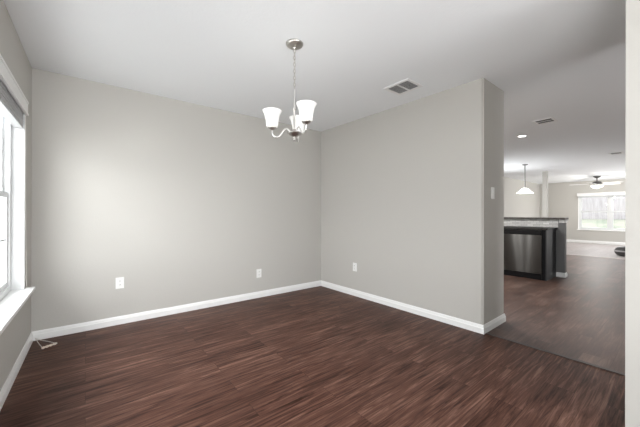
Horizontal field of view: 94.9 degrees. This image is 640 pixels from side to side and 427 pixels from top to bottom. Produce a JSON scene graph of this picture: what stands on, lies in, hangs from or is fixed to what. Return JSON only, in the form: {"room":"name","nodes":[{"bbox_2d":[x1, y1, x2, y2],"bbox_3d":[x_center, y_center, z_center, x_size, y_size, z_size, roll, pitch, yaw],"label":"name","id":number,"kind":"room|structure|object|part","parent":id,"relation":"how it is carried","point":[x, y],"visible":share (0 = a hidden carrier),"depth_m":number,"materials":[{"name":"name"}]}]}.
{"room":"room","nodes":[
{"label":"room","id":0,"kind":"room"},
{"bbox_2d":[0,0,31,390],"bbox_3d":[-0.595,-0.078,-0.055,0.140,2.440,6.654,0,0,-38],"label":"wall","id":1,"kind":"structure","parent":0,"point":[14,337],"depth_m":2.17,"materials":[{"name":"grey paint"}]},
{"bbox_2d":[0,332,32,410],"bbox_3d":[-0.536,1.100,-0.008,0.013,0.083,6.654,0,0,-38],"label":"baseboard","id":2,"kind":"structure","parent":1,"relation":"attached to","point":[4,392],"depth_m":2.02,"materials":[{"name":"white wood"}]},
{"bbox_2d":[0,113,34,334],"bbox_3d":[-1.508,-0.132,1.179,0.193,1.526,3.035,0,0,-38],"label":"window","id":3,"kind":"structure","parent":1,"relation":"in","point":[14,294],"depth_m":2.28,"materials":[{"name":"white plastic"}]},
{"bbox_3d":[-2.163,-0.479,1.891,0.024,0.719,0.874,0,0,-38],"label":"sash","id":4,"kind":"part","parent":3,"relation":"part of","materials":[{"name":"white plastic"}]},
{"bbox_3d":[-2.144,0.200,1.906,0.024,0.719,0.874,0,0,-38],"label":"sash","id":5,"kind":"part","parent":3,"relation":"part of","materials":[{"name":"white plastic"}]},
{"bbox_2d":[0,54,28,286],"bbox_3d":[-1.497,-0.153,1.195,0.082,1.496,2.976,0,0,-38],"label":"window trim","id":6,"kind":"structure","parent":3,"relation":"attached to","point":[13,102],"depth_m":2.02,"materials":[{"name":"white"}]},
{"bbox_3d":[-1.502,-0.681,1.183,0.052,0.016,2.879,0,0,-38],"label":"rail","id":7,"kind":"part","parent":6,"relation":"part of","materials":[{"name":"grey wood"}]},
{"bbox_3d":[-2.376,-0.101,2.372,0.007,1.390,0.040,0,0,-31],"label":"lift cord","id":8,"kind":"part","parent":6,"relation":"part of","materials":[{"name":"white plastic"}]},
{"bbox_3d":[-1.508,0.618,1.180,0.188,0.026,3.035,0,0,-38],"label":"sill","id":9,"kind":"part","parent":3,"relation":"part of","materials":[{"name":"white wood"}]},
{"bbox_2d":[31,68,320,331],"bbox_3d":[-1.377,-0.080,3.651,3.438,2.440,0.140,0,0,-38],"label":"wall","id":10,"kind":"structure","parent":0,"point":[184,202],"depth_m":3.22,"materials":[{"name":"grey paint"}]},
{"bbox_2d":[116,277,123,288],"bbox_3d":[-2.059,0.715,3.021,0.073,0.116,0.010,0,0,-38],"label":"wall outlet","id":11,"kind":"object","parent":10,"relation":"attached to","point":[119,281],"visible":1,"depth_m":3.02,"materials":[{"name":"white plastic"}]},
{"bbox_2d":[32,280,320,340],"bbox_3d":[-1.277,1.099,3.635,3.298,0.083,0.013,0,0,-38],"label":"baseboard","id":12,"kind":"structure","parent":10,"relation":"attached to","point":[91,325],"depth_m":3.23,"materials":[{"name":"white wood"}]},
{"bbox_2d":[256,269,260,277],"bbox_3d":[-0.828,0.813,3.990,0.073,0.116,0.010,0,0,-38],"label":"wall outlet","id":13,"kind":"object","parent":10,"relation":"attached to","point":[258,271],"visible":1,"depth_m":3.98,"materials":[{"name":"white plastic"}]},
{"bbox_2d":[0,242,624,426],"bbox_3d":[5.518,1.182,4.963,16.320,0.060,7.470,0,0,-39],"label":"floor","id":14,"kind":"structure","parent":0,"point":[319,356],"depth_m":2.20,"materials":[{"name":"brown wood"}]},
{"bbox_2d":[35,338,56,348],"bbox_3d":[-2.400,1.123,2.574,0.276,0.032,0.109,0,0,37],"label":"floor vent","id":15,"kind":"object","parent":14,"relation":"on","point":[55,343],"visible":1,"depth_m":2.52,"materials":[{"name":"white plastic"}]},
{"bbox_2d":[504,229,541,279],"bbox_3d":[3.831,0.722,5.448,0.572,0.855,0.598,0,0,-39],"label":"dishwasher","id":16,"kind":"object","parent":14,"relation":"on","point":[522,248],"visible":0.86,"depth_m":5.25,"materials":[{"name":"silver metal"}]},
{"bbox_3d":[3.646,1.099,5.301,0.044,0.100,0.598,0,0,-39],"label":"kick plate","id":17,"kind":"part","parent":16,"relation":"part of","materials":[{"name":"black plastic"}]},
{"bbox_2d":[542,171,547,216],"bbox_3d":[6.872,-0.066,8.960,0.120,2.440,0.120,0,0,-39],"label":"column","id":18,"kind":"structure","parent":14,"relation":"on","point":[544,173],"depth_m":8.91,"materials":[{"name":"grey paint"}]},
{"bbox_2d":[542,230,555,280],"bbox_3d":[3.461,0.718,5.931,0.607,0.862,1.950,0,0,-39],"label":"base cabinet","id":19,"kind":"object","parent":14,"relation":"on","point":[548,236],"visible":0.25,"depth_m":5.07,"materials":[{"name":"black wood"}]},
{"bbox_2d":[504,226,557,229],"bbox_3d":[3.469,0.269,5.922,0.608,0.035,1.972,0,0,-39],"label":"countertop","id":20,"kind":"structure","parent":19,"relation":"on","point":[505,227],"depth_m":5.29,"materials":[{"name":"black stone"}]},
{"bbox_2d":[485,332,624,375],"bbox_3d":[1.878,1.143,2.441,0.040,0.006,0.930,0,0,-39],"label":"trim","id":21,"kind":"structure","parent":14,"relation":"on","point":[487,333],"depth_m":2.36,"materials":[{"name":"brown wood"}]},
{"bbox_2d":[567,254,619,258],"bbox_3d":[7.519,1.151,7.617,0.060,0.008,5.520,0,0,-39],"label":"trim","id":22,"kind":"structure","parent":14,"relation":"on","point":[567,254],"depth_m":7.84,"materials":[{"name":"grey"}]},
{"bbox_2d":[614,246,624,255],"bbox_3d":[8.289,1.026,7.968,0.445,0.262,0.445,0,0,-39],"label":"pouf","id":23,"kind":"object","parent":14,"relation":"on","point":[620,250],"visible":0.38,"depth_m":7.93,"materials":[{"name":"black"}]},
{"bbox_2d":[3,0,625,183],"bbox_3d":[5.526,-1.348,4.998,16.370,0.120,7.520,0,0,-39],"label":"ceiling","id":24,"kind":"structure","parent":0,"point":[563,60],"depth_m":2.41,"materials":[{"name":"white paint"}]},
{"bbox_2d":[262,39,316,141],"bbox_3d":[-0.184,-0.926,2.216,0.396,0.744,0.439,0,0,-39],"label":"chandelier","id":25,"kind":"object","parent":24,"relation":"hanging from","point":[306,107],"visible":1,"depth_m":2.21,"materials":[{"name":"white glass"}]},
{"bbox_3d":[-0.365,-0.721,2.244,0.147,0.126,0.147,0,0,-39],"label":"lamp shade","id":26,"kind":"part","parent":25,"relation":"part of","materials":[{"name":"white glass"}]},
{"bbox_3d":[-0.296,-0.616,2.244,0.151,0.076,0.012,0,0,0],"label":"arm","id":27,"kind":"part","parent":25,"relation":"part of","materials":[{"name":"silver metal"}]},
{"bbox_3d":[-0.195,-0.788,2.244,0.033,0.329,0.033,0,0,-39],"label":"stem","id":28,"kind":"part","parent":25,"relation":"part of","materials":[{"name":"silver metal"}]},
{"bbox_3d":[-0.195,-1.099,2.244,0.015,0.319,0.015,0,0,12],"label":"chain","id":29,"kind":"part","parent":25,"relation":"part of","materials":[{"name":"silver metal"}]},
{"bbox_3d":[-0.178,-0.721,2.408,0.147,0.126,0.147,0,0,-39],"label":"lamp shade","id":30,"kind":"part","parent":25,"relation":"part of","materials":[{"name":"white glass"}]},
{"bbox_3d":[-0.138,-0.616,2.158,0.012,0.076,0.156,0,0,-34],"label":"arm","id":31,"kind":"part","parent":25,"relation":"part of","materials":[{"name":"silver metal"}]},
{"bbox_3d":[-0.098,-0.721,2.098,0.147,0.126,0.147,0,0,-39],"label":"lamp shade","id":32,"kind":"part","parent":25,"relation":"part of","materials":[{"name":"white glass"}]},
{"bbox_2d":[383,78,422,94],"bbox_3d":[0.853,-1.292,3.010,0.265,0.009,0.300,0,0,-39],"label":"ceiling vent","id":33,"kind":"object","parent":24,"relation":"in","point":[407,85],"visible":1,"depth_m":3.00,"materials":[{"name":"white metal"}]},
{"bbox_2d":[516,164,532,193],"bbox_3d":[5.373,-0.908,7.698,0.378,0.760,0.378,0,0,-39],"label":"pendant lamp","id":34,"kind":"object","parent":24,"relation":"hanging from","point":[524,190],"visible":1,"depth_m":7.66,"materials":[{"name":"grey metal"}]},
{"bbox_3d":[5.372,-0.597,7.698,0.378,0.138,0.378,0,0,-39],"label":"lamp shade","id":35,"kind":"part","parent":34,"relation":"part of","materials":[{"name":"white glass"}]},
{"bbox_2d":[532,117,557,124],"bbox_3d":[3.133,-1.287,4.092,0.250,0.009,0.240,0,0,-39],"label":"ceiling vent","id":36,"kind":"object","parent":24,"relation":"in","point":[550,119],"visible":1,"depth_m":4.08,"materials":[{"name":"white metal"}]},
{"bbox_2d":[574,176,622,187],"bbox_3d":[9.452,-1.065,10.069,1.379,0.432,1.383,0,0,-39],"label":"ceiling fan","id":37,"kind":"object","parent":24,"relation":"hanging from","point":[596,183],"visible":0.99,"depth_m":9.99,"materials":[{"name":"grey metal"}]},
{"bbox_3d":[9.495,-0.921,10.067,0.340,0.085,0.340,0,0,-39],"label":"lamp shade","id":38,"kind":"part","parent":37,"relation":"part of","materials":[{"name":"white glass"}]},
{"bbox_2d":[608,152,623,154],"bbox_3d":[6.307,-1.282,6.255,0.240,0.009,0.220,0,0,-39],"label":"ceiling vent","id":39,"kind":"object","parent":24,"relation":"in","point":[614,152],"visible":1,"depth_m":6.26,"materials":[{"name":"white metal"}]},
{"bbox_2d":[321,78,503,324],"bbox_3d":[0.869,-0.076,4.043,0.562,2.440,2.804,0,0,-39],"label":"wall","id":40,"kind":"structure","parent":0,"point":[406,199],"depth_m":3.30,"materials":[{"name":"grey paint"}]},
{"bbox_2d":[353,263,356,271],"bbox_3d":[0.484,0.746,4.085,0.010,0.116,0.073,0,0,-40],"label":"wall outlet","id":41,"kind":"object","parent":40,"relation":"attached to","point":[354,264],"visible":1,"depth_m":4.07,"materials":[{"name":"white plastic"}]},
{"bbox_2d":[321,280,505,333],"bbox_3d":[0.992,1.103,3.886,0.587,0.083,2.429,0,0,-39],"label":"baseboard","id":42,"kind":"structure","parent":40,"relation":"attached to","point":[482,329],"depth_m":3.24,"materials":[{"name":"white wood"}]},
{"bbox_2d":[491,187,494,198],"bbox_3d":[1.724,-0.204,2.925,0.073,0.116,0.012,0,0,-39],"label":"light switch","id":43,"kind":"object","parent":40,"relation":"attached to","point":[492,188],"visible":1,"depth_m":2.92,"materials":[{"name":"white plastic"}]},
{"bbox_2d":[504,177,539,216],"bbox_3d":[4.826,-0.069,9.086,11.960,2.440,0.140,0,0,-39],"label":"wall","id":44,"kind":"structure","parent":0,"point":[515,205],"depth_m":11.30,"materials":[{"name":"grey paint"}]},
{"bbox_2d":[556,220,565,272],"bbox_3d":[3.792,0.629,6.117,0.120,1.040,2.072,0,0,-39],"label":"wall","id":45,"kind":"structure","parent":0,"point":[561,231],"depth_m":5.30,"materials":[{"name":"grey paint"}]},
{"bbox_2d":[504,219,557,226],"bbox_3d":[3.712,0.180,6.113,0.010,0.143,1.978,0,0,-39],"label":"backsplash","id":46,"kind":"structure","parent":45,"relation":"attached to","point":[507,222],"depth_m":5.65,"materials":[{"name":"grey tile"}]},
{"bbox_2d":[504,217,567,219],"bbox_3d":[3.790,0.092,6.104,0.280,0.035,2.088,0,0,-39],"label":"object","id":47,"kind":"object","parent":45,"relation":"on","point":[549,218],"visible":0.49,"depth_m":5.52,"materials":[{"name":"stone"}]},
{"bbox_2d":[556,272,566,277],"bbox_3d":[3.795,1.108,6.111,0.146,0.083,2.085,0,0,-39],"label":"baseboard","id":48,"kind":"structure","parent":45,"relation":"attached to","point":[558,274],"depth_m":5.30,"materials":[{"name":"white wood"}]},
{"bbox_2d":[540,179,624,241],"bbox_3d":[11.320,-0.058,10.649,0.140,2.440,5.800,0,0,-39],"label":"wall","id":49,"kind":"structure","parent":0,"point":[562,197],"depth_m":11.85,"materials":[{"name":"grey paint"}]},
{"bbox_2d":[566,239,624,244],"bbox_3d":[11.257,1.110,10.600,0.016,0.104,5.520,0,0,-39],"label":"baseboard","id":50,"kind":"structure","parent":49,"relation":"attached to","point":[567,240],"depth_m":11.33,"materials":[{"name":"white wood"}]},
{"bbox_2d":[577,195,624,231],"bbox_3d":[10.942,-0.065,11.073,0.160,1.448,1.895,0,0,-39],"label":"window","id":51,"kind":"structure","parent":49,"relation":"in","point":[610,200],"depth_m":11.15,"materials":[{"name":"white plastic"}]},
{"bbox_3d":[10.688,0.246,11.445,0.024,0.680,0.808,0,0,-39],"label":"sash","id":52,"kind":"part","parent":51,"relation":"part of","materials":[{"name":"glass"}]},
{"bbox_3d":[10.709,-0.394,11.461,0.024,0.680,0.808,0,0,-39],"label":"sash","id":53,"kind":"part","parent":51,"relation":"part of","materials":[{"name":"glass"}]},
{"bbox_2d":[577,191,624,197],"bbox_3d":[10.892,-0.708,11.032,0.048,0.191,1.885,0,0,-39],"label":"window blind","id":54,"kind":"object","parent":51,"relation":"attached to","point":[614,194],"visible":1,"depth_m":11.22,"materials":[{"name":"white"}]},
{"bbox_3d":[10.906,0.644,11.045,0.070,0.030,1.895,0,0,-39],"label":"sill","id":55,"kind":"part","parent":51,"relation":"part of","materials":[{"name":"white wood"}]},
{"bbox_3d":[11.248,0.247,10.744,0.024,0.680,0.808,0,0,-39],"label":"sash","id":56,"kind":"part","parent":51,"relation":"part of","materials":[{"name":"glass"}]},
{"bbox_2d":[625,0,639,426],"bbox_3d":[1.961,-0.074,1.767,0.970,2.440,0.205,0,0,-39],"label":"wall","id":57,"kind":"structure","parent":0,"point":[632,164],"depth_m":1.48,"materials":[{"name":"grey paint"}]},
{"label":"outside","id":58,"kind":"structure","parent":0,"visible":0},
{"bbox_2d":[582,219,624,227],"bbox_3d":[14.113,0.797,15.106,9.750,0.980,22.000,0,0,-39],"label":"lawn","id":59,"kind":"structure","parent":58,"point":[595,223],"depth_m":15.19,"materials":[{"name":"green plant"}]},
{"bbox_2d":[582,195,624,218],"bbox_3d":[15.571,-0.568,16.276,0.065,1.815,18.013,0,0,-39],"label":"wooden fence","id":60,"kind":"object","parent":59,"relation":"on","point":[588,204],"visible":0.1,"depth_m":16.27,"materials":[{"name":"white wood"}]}
]}

